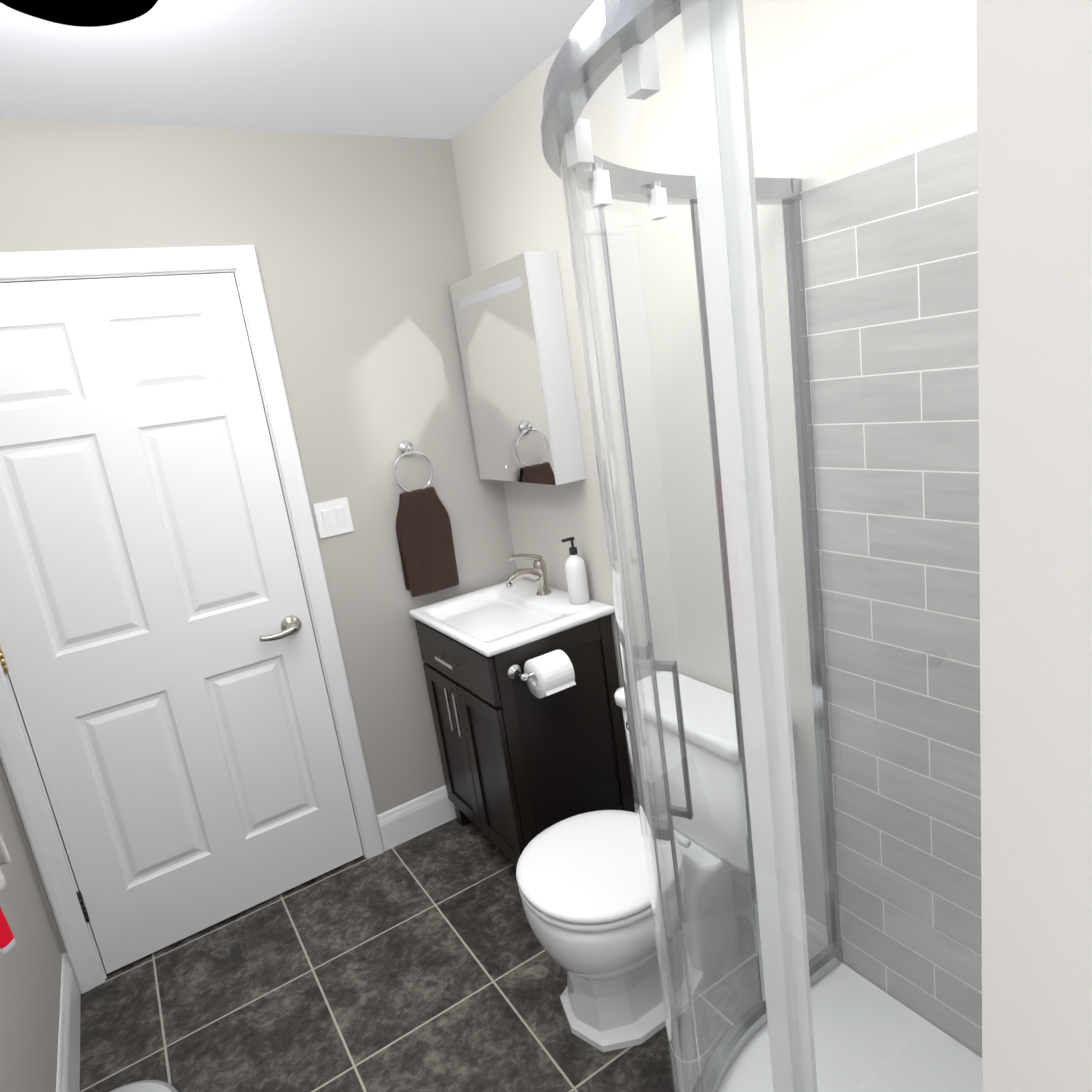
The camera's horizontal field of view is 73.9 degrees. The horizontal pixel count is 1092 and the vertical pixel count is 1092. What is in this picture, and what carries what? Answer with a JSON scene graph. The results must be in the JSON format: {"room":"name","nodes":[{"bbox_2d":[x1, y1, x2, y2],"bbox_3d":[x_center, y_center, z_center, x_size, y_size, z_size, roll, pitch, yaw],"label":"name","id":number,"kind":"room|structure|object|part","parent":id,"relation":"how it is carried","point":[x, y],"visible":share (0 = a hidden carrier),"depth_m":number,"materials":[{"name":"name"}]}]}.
{"room":"bathroom","nodes":[
{"label":"bathroom","id":0,"kind":"room"},
{"bbox_2d":[0,774,61,1091],"bbox_3d":[-0.711,0.390,0.445,0.100,2.430,3.655,-16,15,-30],"label":"wall","id":1,"kind":"structure","parent":0,"point":[30,972],"depth_m":1.76,"materials":[{"name":"grey paint"}]},
{"bbox_2d":[0,834,15,953],"bbox_3d":[-0.879,0.406,1.011,0.174,0.450,0.070,-16,15,-30],"label":"towel","id":2,"kind":"object","parent":1,"relation":"attached to","point":[7,941],"visible":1,"depth_m":1.09,"materials":[{"name":"red fabric"}]},
{"bbox_2d":[56,956,80,1091],"bbox_3d":[-1.070,1.356,1.620,0.013,0.141,1.300,-16,15,-30],"label":"baseboard","id":3,"kind":"structure","parent":1,"relation":"attached to","point":[68,1069],"depth_m":1.93,"materials":[{"name":"white"}]},
{"bbox_2d":[0,118,516,953],"bbox_3d":[-0.900,-0.031,2.385,1.707,2.430,0.100,-16,15,-30],"label":"wall","id":4,"kind":"structure","parent":0,"point":[360,246],"depth_m":2.40,"materials":[{"name":"grey paint"}]},
{"bbox_2d":[0,273,362,973],"bbox_3d":[-1.160,0.253,2.186,0.871,2.018,0.098,-16,15,-30],"label":"door leaf","id":5,"kind":"structure","parent":4,"relation":"in","point":[160,657],"depth_m":2.19,"materials":[{"name":"white wood"}]},
{"bbox_3d":[-0.861,0.276,2.358,0.146,0.066,0.063,-16,15,-30],"label":"lever handle","id":6,"kind":"part","parent":5,"relation":"part of","materials":[{"name":"silver metal"}]},
{"bbox_2d":[0,245,383,993],"bbox_3d":[-1.168,0.212,2.232,0.968,2.104,0.109,-16,15,-30],"label":"door frame","id":7,"kind":"structure","parent":4,"relation":"attached to","point":[40,825],"depth_m":2.18,"materials":[{"name":"white wood"}]},
{"bbox_2d":[62,785,456,964],"bbox_3d":[-0.711,1.081,2.591,1.707,0.141,0.013,-16,15,-30],"label":"baseboard","id":8,"kind":"structure","parent":4,"relation":"attached to","point":[406,821],"depth_m":2.72,"materials":[{"name":"white wood"}]},
{"bbox_2d":[313,497,353,538],"bbox_3d":[-0.709,-0.094,2.429,0.115,0.117,0.012,-16,15,-30],"label":"switch plate","id":9,"kind":"object","parent":4,"relation":"attached to","point":[333,517],"visible":1,"depth_m":2.43,"materials":[{"name":"white plastic"}]},
{"bbox_2d":[393,441,458,597],"bbox_3d":[-0.442,-0.101,2.572,0.203,0.544,0.054,-16,15,-30],"label":"towel ring","id":10,"kind":"object","parent":4,"relation":"attached to","point":[426,544],"visible":1,"depth_m":2.57,"materials":[{"name":"brown fabric"}]},
{"bbox_2d":[395,486,458,597],"bbox_3d":[-0.428,-0.018,2.587,0.206,0.376,0.045,-16,15,-30],"label":"towel","id":11,"kind":"object","parent":10,"relation":"hanging from","point":[423,524],"depth_m":2.57,"materials":[{"name":"brown fabric"}]},
{"bbox_2d":[0,0,595,138],"bbox_3d":[-0.129,-1.033,0.614,1.907,0.080,3.655,-16,15,-30],"label":"ceiling","id":12,"kind":"structure","parent":0,"point":[442,69],"depth_m":1.78,"materials":[{"name":"grey paint"}]},
{"bbox_2d":[0,0,157,26],"bbox_3d":[-0.836,-0.994,1.271,0.350,0.092,0.350,-16,15,-30],"label":"dome","id":13,"kind":"object","parent":12,"relation":"attached to","point":[89,13],"visible":1,"depth_m":1.31,"materials":[{"name":"black metal"}]},
{"bbox_2d":[80,818,759,1091],"bbox_3d":[0.216,1.380,1.170,1.907,0.060,3.655,-16,15,-30],"label":"floor","id":14,"kind":"structure","parent":0,"point":[425,962],"depth_m":2.02,"materials":[{"name":"tile"}]},
{"bbox_2d":[110,1080,179,1091],"bbox_3d":[-0.739,1.240,1.374,0.318,0.381,0.344,-16,15,-30],"label":"trash can","id":15,"kind":"object","parent":14,"relation":"on","point":[150,1086],"visible":1,"depth_m":1.40,"materials":[{"name":"white plastic"}]},
{"bbox_2d":[409,554,634,864],"bbox_3d":[-0.069,0.554,2.483,0.489,1.028,0.709,-16,15,-30],"label":"bathroom vanity","id":16,"kind":"object","parent":14,"relation":"on","point":[521,676],"visible":0.98,"depth_m":2.33,"materials":[{"name":"black wood"}]},
{"bbox_3d":[-0.304,0.494,2.389,0.030,0.258,0.134,-16,15,-30],"label":"handle","id":17,"kind":"part","parent":16,"relation":"part of","materials":[{"name":"silver metal"}]},
{"bbox_2d":[409,577,614,657],"bbox_3d":[-0.129,0.259,2.466,0.469,0.102,0.604,-16,15,-30],"label":"countertop","id":18,"kind":"structure","parent":16,"relation":"on","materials":[{"name":"white ceramic"}]},
{"bbox_2d":[506,554,551,596],"bbox_3d":[-0.067,0.101,2.507,0.168,0.166,0.054,-16,15,-30],"label":"faucet","id":19,"kind":"object","parent":18,"relation":"on","point":[539,573],"depth_m":2.51,"materials":[{"name":"silver metal"}]},
{"bbox_2d":[561,537,589,604],"bbox_3d":[0.097,0.078,2.384,0.070,0.220,0.068,-16,15,-30],"label":"soap dispenser","id":20,"kind":"object","parent":18,"relation":"on","point":[576,577],"visible":1,"depth_m":2.36,"materials":[{"name":"white plastic"}]},
{"bbox_2d":[516,671,792,1051],"bbox_3d":[0.254,0.809,1.868,0.671,0.720,0.474,-16,15,-30],"label":"toilet","id":21,"kind":"object","parent":14,"relation":"on","point":[583,883],"visible":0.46,"depth_m":1.78,"materials":[{"name":"white ceramic"}]},
{"bbox_3d":[0.151,0.919,1.833,0.405,0.223,0.386,-16,15,-30],"label":"bowl","id":22,"kind":"part","parent":21,"relation":"part of","materials":[{"name":"white ceramic"}]},
{"bbox_3d":[0.138,0.786,1.806,0.428,0.048,0.398,-16,15,-30],"label":"seat","id":23,"kind":"part","parent":21,"relation":"part of","materials":[{"name":"white plastic"}]},
{"bbox_2d":[541,0,981,1091],"bbox_3d":[0.482,0.343,1.096,0.846,1.900,0.835,-16,15,-30],"label":"shower enclosure","id":24,"kind":"object","parent":14,"relation":"on","point":[825,1020],"visible":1,"depth_m":0.75,"materials":[{"name":"clear glass"}]},
{"bbox_2d":[451,0,976,926],"bbox_3d":[0.450,-0.111,1.893,0.100,2.430,2.340,-16,15,-30],"label":"wall","id":25,"kind":"structure","parent":0,"point":[509,182],"depth_m":1.81,"materials":[{"name":"white paint"}]},
{"bbox_2d":[449,251,585,485],"bbox_3d":[-0.104,-0.557,2.397,0.115,0.680,0.510,-16,15,-30],"label":"upper cabinet","id":26,"kind":"object","parent":25,"relation":"attached to","point":[511,325],"visible":1,"depth_m":2.26,"materials":[{"name":"white"}]},
{"bbox_2d":[634,802,827,960],"bbox_3d":[0.365,0.964,2.428,0.013,0.141,1.376,-16,15,-30],"label":"baseboard","id":27,"kind":"structure","parent":25,"relation":"attached to","point":[747,912],"depth_m":2.07,"materials":[{"name":"white wood"}]},
{"bbox_2d":[800,130,981,1057],"bbox_3d":[0.831,0.257,1.312,0.011,1.874,0.813,-16,15,-30],"label":"shower wall tile","id":28,"kind":"structure","parent":25,"relation":"attached to","point":[879,885],"depth_m":1.43,"materials":[{"name":"grey tile"}]},
{"bbox_2d":[976,131,981,985],"bbox_3d":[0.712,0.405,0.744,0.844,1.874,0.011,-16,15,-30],"label":"shower wall tile","id":29,"kind":"structure","parent":25,"relation":"attached to","point":[976,131],"depth_m":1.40,"materials":[{"name":"grey tile"}]},
{"bbox_2d":[976,0,1091,1091],"bbox_3d":[1.034,0.213,0.130,1.025,2.430,1.315,-16,15,-30],"label":"wall","id":30,"kind":"structure","parent":0,"point":[1034,125],"depth_m":0.35,"materials":[{"name":"grey paint"}]}
]}

